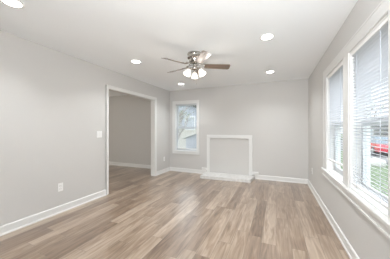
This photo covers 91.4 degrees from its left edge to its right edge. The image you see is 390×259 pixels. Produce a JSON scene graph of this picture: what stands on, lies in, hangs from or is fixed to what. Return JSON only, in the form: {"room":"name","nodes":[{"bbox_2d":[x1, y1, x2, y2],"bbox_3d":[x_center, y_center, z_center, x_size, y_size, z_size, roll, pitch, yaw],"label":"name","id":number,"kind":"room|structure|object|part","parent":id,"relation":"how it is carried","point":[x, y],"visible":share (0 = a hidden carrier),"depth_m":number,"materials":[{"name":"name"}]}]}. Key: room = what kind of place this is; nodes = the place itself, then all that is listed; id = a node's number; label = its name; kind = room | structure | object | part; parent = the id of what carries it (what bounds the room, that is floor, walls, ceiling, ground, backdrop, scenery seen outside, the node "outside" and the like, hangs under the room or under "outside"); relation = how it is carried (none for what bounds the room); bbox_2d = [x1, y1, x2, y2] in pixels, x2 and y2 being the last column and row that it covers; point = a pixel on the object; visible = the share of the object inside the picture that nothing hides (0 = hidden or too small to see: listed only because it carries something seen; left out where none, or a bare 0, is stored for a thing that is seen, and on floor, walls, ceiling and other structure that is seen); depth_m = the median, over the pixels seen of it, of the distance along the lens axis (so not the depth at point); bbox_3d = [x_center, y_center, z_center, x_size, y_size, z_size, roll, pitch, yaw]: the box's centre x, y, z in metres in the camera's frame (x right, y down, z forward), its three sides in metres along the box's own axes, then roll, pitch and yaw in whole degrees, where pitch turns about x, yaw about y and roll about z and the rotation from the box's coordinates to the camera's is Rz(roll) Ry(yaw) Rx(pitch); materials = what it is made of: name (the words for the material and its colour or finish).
{"room":"living room","nodes":[
{"label":"living room","id":0,"kind":"room"},
{"bbox_2d":[0,30,169,225],"bbox_3d":[-2.164,0.040,2.759,0.115,2.440,6.779,0,0,23],"label":"wall","id":1,"kind":"structure","parent":0,"point":[53,102],"depth_m":2.78,"materials":[{"name":"grey paint"}]},
{"bbox_2d":[0,189,105,235],"bbox_3d":[-2.569,1.206,1.632,0.024,0.108,4.387,0,0,23],"label":"baseboard","id":2,"kind":"structure","parent":1,"relation":"attached to","point":[5,229],"depth_m":2.70,"materials":[{"name":"white paint"}]},
{"bbox_2d":[58,183,62,191],"bbox_3d":[-2.041,0.875,2.887,0.010,0.124,0.076,0,0,23],"label":"power outlet","id":3,"kind":"object","parent":1,"relation":"attached to","point":[60,185],"visible":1,"depth_m":2.88,"materials":[{"name":"white plastic"}]},
{"bbox_2d":[97,131,101,137],"bbox_3d":[-1.770,0.090,3.521,0.010,0.120,0.116,0,0,23],"label":"light switch","id":4,"kind":"object","parent":1,"relation":"attached to","point":[99,133],"visible":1,"depth_m":3.52,"materials":[{"name":"white plastic"}]},
{"bbox_2d":[106,84,156,194],"bbox_3d":[-1.441,0.197,4.454,0.159,2.126,1.677,0,0,23],"label":"trim","id":5,"kind":"structure","parent":1,"relation":"attached to","point":[108,87],"depth_m":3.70,"materials":[{"name":"white paint"}]},
{"bbox_2d":[157,167,169,174],"bbox_3d":[-0.909,1.206,5.525,0.024,0.108,0.707,0,0,23],"label":"baseboard","id":6,"kind":"structure","parent":1,"relation":"attached to","point":[162,171],"depth_m":5.50,"materials":[{"name":"white paint"}]},
{"bbox_2d":[0,165,349,258],"bbox_3d":[-2.418,1.320,2.873,8.397,0.120,7.089,0,0,23],"label":"floor","id":7,"kind":"structure","parent":0,"point":[170,214],"depth_m":2.50,"materials":[{"name":"brown wood"}]},
{"bbox_2d":[200,171,254,182],"bbox_3d":[0.823,1.224,4.889,1.310,0.071,0.513,0,0,23],"label":"hearth","id":8,"kind":"object","parent":7,"relation":"on","point":[207,175],"visible":1,"depth_m":4.81,"materials":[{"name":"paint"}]},
{"bbox_2d":[202,135,257,175],"bbox_3d":[0.899,0.668,5.121,1.538,1.040,0.030,0,0,23],"label":"fireplace surround","id":9,"kind":"object","parent":8,"relation":"on","point":[249,137],"visible":1,"depth_m":5.05,"materials":[{"name":"white paint"}]},
{"bbox_3d":[0.376,0.713,5.347,0.087,0.950,0.026,0,0,23],"label":"post","id":10,"kind":"part","parent":9,"relation":"part of","materials":[{"name":"white paint"}]},
{"bbox_3d":[1.429,0.713,4.898,0.088,0.950,0.026,0,0,23],"label":"post","id":11,"kind":"part","parent":9,"relation":"part of","materials":[{"name":"white paint"}]},
{"bbox_2d":[0,0,357,96],"bbox_3d":[-2.392,-1.280,2.884,8.937,0.200,7.629,0,0,23],"label":"ceiling","id":12,"kind":"structure","parent":0,"point":[109,34],"depth_m":2.34,"materials":[{"name":"white paint"}]},
{"bbox_2d":[0,0,24,8],"bbox_3d":[-1.695,-1.176,1.761,0.184,0.008,0.184,0,0,23],"label":"recessed light","id":13,"kind":"object","parent":12,"relation":"in","point":[17,4],"visible":1,"depth_m":1.77,"materials":[{"name":"white plastic"}]},
{"bbox_2d":[130,59,140,63],"bbox_3d":[-1.024,-1.176,3.296,0.184,0.008,0.184,0,0,23],"label":"recessed light","id":14,"kind":"object","parent":12,"relation":"in","point":[133,60],"visible":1,"depth_m":3.29,"materials":[{"name":"white plastic"}]},
{"bbox_2d":[162,50,229,78],"bbox_3d":[-0.012,-0.938,2.991,1.060,0.484,1.060,0,0,23],"label":"ceiling fan","id":15,"kind":"object","parent":12,"relation":"hanging from","point":[195,58],"visible":1,"depth_m":2.90,"materials":[{"name":"silver metal"}]},
{"bbox_3d":[-0.289,-0.988,2.745,0.401,0.003,0.128,0,16,-37],"label":"blade","id":16,"kind":"part","parent":15,"relation":"part of","materials":[{"name":"brown wood"}]},
{"bbox_3d":[-0.123,-0.870,2.893,0.111,0.117,0.112,0,0,23],"label":"lamp shade","id":17,"kind":"part","parent":15,"relation":"part of","materials":[{"name":"white glass"}]},
{"bbox_3d":[-0.007,-0.870,3.092,0.114,0.117,0.114,0,0,23],"label":"lamp shade","id":18,"kind":"part","parent":15,"relation":"part of","materials":[{"name":"white glass"}]},
{"bbox_3d":[0.108,-0.870,2.892,0.115,0.117,0.115,0,0,23],"label":"lamp shade","id":19,"kind":"part","parent":15,"relation":"part of","materials":[{"name":"white glass"}]},
{"bbox_3d":[0.099,-0.988,2.619,0.128,0.004,0.401,17,-5,-16],"label":"blade","id":20,"kind":"part","parent":15,"relation":"part of","materials":[{"name":"brown wood"}]},
{"bbox_3d":[0.349,-0.988,2.989,0.401,0.004,0.128,0,-16,-5],"label":"blade","id":21,"kind":"part","parent":15,"relation":"part of","materials":[{"name":"brown wood"}]},
{"bbox_2d":[259,33,274,40],"bbox_3d":[0.917,-1.176,2.421,0.184,0.008,0.184,0,0,23],"label":"recessed light","id":22,"kind":"object","parent":12,"relation":"in","point":[268,36],"visible":1,"depth_m":2.40,"materials":[{"name":"white plastic"}]},
{"bbox_2d":[109,79,307,178],"bbox_3d":[-1.060,0.040,6.060,8.397,2.440,0.160,0,0,23],"label":"wall","id":23,"kind":"structure","parent":0,"point":[275,114],"depth_m":5.06,"materials":[{"name":"grey paint"}]},
{"bbox_2d":[109,162,150,168],"bbox_3d":[-2.856,1.206,6.726,4.270,0.108,0.024,0,0,23],"label":"baseboard","id":24,"kind":"structure","parent":23,"relation":"attached to","point":[110,163],"depth_m":6.44,"materials":[{"name":"white paint"}]},
{"bbox_2d":[172,100,198,154],"bbox_3d":[-0.263,-0.065,5.668,0.880,1.580,0.107,0,0,23],"label":"trim","id":25,"kind":"structure","parent":23,"relation":"attached to","point":[186,101],"depth_m":5.67,"materials":[{"name":"white paint"}]},
{"bbox_2d":[175,103,196,151],"bbox_3d":[-0.244,-0.065,5.712,0.720,1.420,0.160,0,0,23],"label":"window","id":26,"kind":"structure","parent":23,"relation":"in","point":[176,107],"depth_m":5.78,"materials":[{"name":"white paint"}]},
{"bbox_3d":[-0.222,-0.391,5.765,0.688,0.735,0.030,0,0,23],"label":"sash","id":27,"kind":"part","parent":26,"relation":"part of","materials":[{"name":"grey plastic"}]},
{"bbox_3d":[-0.235,0.283,5.734,0.688,0.693,0.030,0,0,23],"label":"sash","id":28,"kind":"part","parent":26,"relation":"part of","materials":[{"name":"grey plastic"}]},
{"bbox_2d":[170,167,205,173],"bbox_3d":[-0.241,1.206,5.611,1.185,0.108,0.024,0,0,23],"label":"baseboard","id":29,"kind":"structure","parent":23,"relation":"attached to","point":[171,168],"depth_m":5.60,"materials":[{"name":"white paint"}]},
{"bbox_2d":[255,175,307,183],"bbox_3d":[2.073,1.206,4.624,1.187,0.108,0.024,0,0,23],"label":"baseboard","id":30,"kind":"structure","parent":23,"relation":"attached to","point":[261,177],"depth_m":4.60,"materials":[{"name":"white paint"}]},
{"bbox_2d":[308,0,389,258],"bbox_3d":[1.339,0.040,1.184,0.160,2.440,6.929,0,0,23],"label":"wall","id":31,"kind":"structure","parent":0,"point":[367,241],"depth_m":2.28,"materials":[{"name":"grey paint"}]},
{"bbox_2d":[307,179,359,258],"bbox_3d":[1.284,1.206,1.289,0.024,0.108,6.779,0,0,23],"label":"baseboard","id":32,"kind":"structure","parent":31,"relation":"attached to","point":[350,251],"depth_m":2.31,"materials":[{"name":"white paint"}]},
{"bbox_2d":[327,60,342,181],"bbox_3d":[1.860,-0.091,2.406,0.160,1.373,0.774,0,0,23],"label":"window","id":33,"kind":"structure","parent":31,"relation":"in","point":[335,169],"depth_m":2.74,"materials":[{"name":"white paint"}]},
{"bbox_2d":[327,62,342,165],"bbox_3d":[1.803,-0.166,2.431,0.060,1.214,0.730,0,0,23],"label":"window blind","id":34,"kind":"object","parent":33,"relation":"attached to","point":[335,78],"visible":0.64,"depth_m":2.44,"materials":[{"name":"white plastic"}]},
{"bbox_3d":[1.882,-0.149,2.643,0.002,1.138,0.004,0,0,23],"label":"ladder cord","id":35,"kind":"part","parent":34,"relation":"part of","materials":[{"name":"white fabric"}]},
{"bbox_3d":[1.810,0.421,2.428,0.034,0.018,0.730,0,-2,23],"label":"rail","id":36,"kind":"part","parent":34,"relation":"part of","materials":[{"name":"white plastic"}]},
{"bbox_3d":[1.705,-0.149,2.227,0.002,1.138,0.004,0,0,23],"label":"ladder cord","id":37,"kind":"part","parent":34,"relation":"part of","materials":[{"name":"white fabric"}]},
{"bbox_3d":[1.881,0.244,2.397,0.030,0.670,0.742,0,0,23],"label":"sash","id":38,"kind":"part","parent":33,"relation":"part of","materials":[{"name":"grey plastic"}]},
{"bbox_2d":[321,167,389,239],"bbox_3d":[1.626,0.645,2.008,0.127,0.109,2.060,0,0,23],"label":"trim","id":39,"kind":"structure","parent":31,"relation":"attached to","point":[380,221],"depth_m":1.56,"materials":[{"name":"white paint"}]},
{"bbox_2d":[323,0,389,220],"bbox_3d":[1.598,-0.146,2.020,0.018,1.483,2.030,0,0,23],"label":"trim","id":40,"kind":"structure","parent":31,"relation":"attached to","point":[383,8],"depth_m":1.93,"materials":[{"name":"white paint"}]},
{"bbox_2d":[350,14,387,217],"bbox_3d":[1.496,-0.091,1.553,0.160,1.373,0.750,0,0,23],"label":"window","id":41,"kind":"structure","parent":31,"relation":"in","point":[379,207],"depth_m":1.86,"materials":[{"name":"white paint"}]},
{"bbox_2d":[351,16,387,208],"bbox_3d":[1.439,-0.115,1.577,0.060,1.317,0.706,0,0,23],"label":"window blind","id":42,"kind":"object","parent":41,"relation":"attached to","point":[370,58],"visible":0.98,"depth_m":1.53,"materials":[{"name":"white plastic"}]},
{"bbox_3d":[1.515,-0.092,1.782,0.002,1.252,0.004,0,0,23],"label":"ladder cord","id":43,"kind":"part","parent":42,"relation":"part of","materials":[{"name":"white fabric"}]},
{"bbox_3d":[1.446,0.535,1.574,0.034,0.018,0.706,0,0,23],"label":"rail","id":44,"kind":"part","parent":42,"relation":"part of","materials":[{"name":"white plastic"}]},
{"bbox_3d":[1.344,-0.092,1.380,0.002,1.252,0.004,0,0,23],"label":"ladder cord","id":45,"kind":"part","parent":42,"relation":"part of","materials":[{"name":"white fabric"}]},
{"bbox_3d":[1.517,0.244,1.544,0.030,0.670,0.718,0,0,23],"label":"sash","id":46,"kind":"part","parent":41,"relation":"part of","materials":[{"name":"grey plastic"}]},
{"bbox_3d":[1.548,-0.406,1.530,0.030,0.711,0.718,0,0,23],"label":"sash","id":47,"kind":"part","parent":41,"relation":"part of","materials":[{"name":"grey plastic"}]},
{"label":"outside","id":48,"kind":"structure","parent":0,"visible":0},
{"bbox_3d":[57.879,1.960,31.853,58.500,0.200,116.000,0,0,23],"label":"road","id":49,"kind":"object","parent":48,"visible":0},
{"bbox_2d":[371,101,385,116],"bbox_3d":[38.014,-2.368,41.048,4.509,8.496,6.952,0,0,44],"label":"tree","id":50,"kind":"object","parent":49,"relation":"on","point":[372,101],"visible":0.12,"depth_m":39.26,"materials":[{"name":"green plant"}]},
{"bbox_2d":[371,117,387,135],"bbox_3d":[35.798,-0.390,31.969,9.600,4.500,13.700,0,0,-27],"label":"house","id":51,"kind":"structure","parent":49,"relation":"on","point":[385,130],"depth_m":31.79,"materials":[{"name":"grey"}]},
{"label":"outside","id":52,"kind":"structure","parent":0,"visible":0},
{"bbox_2d":[341,151,387,195],"bbox_3d":[3.512,1.960,39.474,35.500,0.200,64.621,0,0,23],"label":"lawn","id":53,"kind":"structure","parent":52,"point":[376,167],"depth_m":7.37,"materials":[{"name":"green plant"}]},
{"bbox_2d":[178,109,193,139],"bbox_3d":[-1.145,0.175,10.034,1.742,3.388,2.687,0,0,-25],"label":"tree","id":54,"kind":"object","parent":53,"relation":"on","point":[182,117],"visible":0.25,"depth_m":9.51,"materials":[{"name":"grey plant"}]},
{"bbox_2d":[178,105,195,147],"bbox_3d":[-0.068,-0.540,21.770,6.100,4.800,8.600,0,0,23],"label":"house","id":55,"kind":"structure","parent":53,"relation":"on","point":[192,108],"depth_m":17.65,"materials":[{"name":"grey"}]},
{"bbox_3d":[-0.465,-0.565,17.534,0.880,1.130,0.015,0,0,23],"label":"pane","id":56,"kind":"part","parent":55,"relation":"part of","materials":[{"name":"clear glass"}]},
{"bbox_2d":[182,133,195,148],"bbox_3d":[1.237,0.877,10.550,3.000,1.965,2.620,0,0,23],"label":"garden shed","id":57,"kind":"object","parent":53,"relation":"on","point":[190,139],"visible":0.03,"depth_m":9.84,"materials":[{"name":"grey"}]},
{"bbox_2d":[371,158,386,166],"bbox_3d":[9.357,1.668,9.810,0.708,0.385,0.743,0,0,23],"label":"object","id":58,"kind":"object","parent":53,"relation":"on","point":[374,159],"visible":0.54,"depth_m":9.54,"materials":[{"name":"grey"}]},
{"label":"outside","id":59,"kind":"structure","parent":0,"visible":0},
{"bbox_2d":[341,140,387,162],"bbox_3d":[24.359,2.015,35.272,5.850,0.190,96.000,0,0,23],"label":"road","id":60,"kind":"structure","parent":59,"point":[382,153],"depth_m":14.04,"materials":[{"name":"grey asphalt"}]},
{"bbox_2d":[371,135,387,154],"bbox_3d":[14.626,1.200,15.055,1.824,1.440,4.470,0,0,25],"label":"parked car","id":61,"kind":"object","parent":60,"relation":"on","point":[372,137],"visible":0.43,"depth_m":13.89,"materials":[{"name":"red paint"}]},
{"bbox_3d":[14.505,0.775,14.797,1.600,0.550,2.900,0,0,25],"label":"cabin glass","id":62,"kind":"part","parent":61,"relation":"part of","materials":[{"name":"blue"}]}
]}

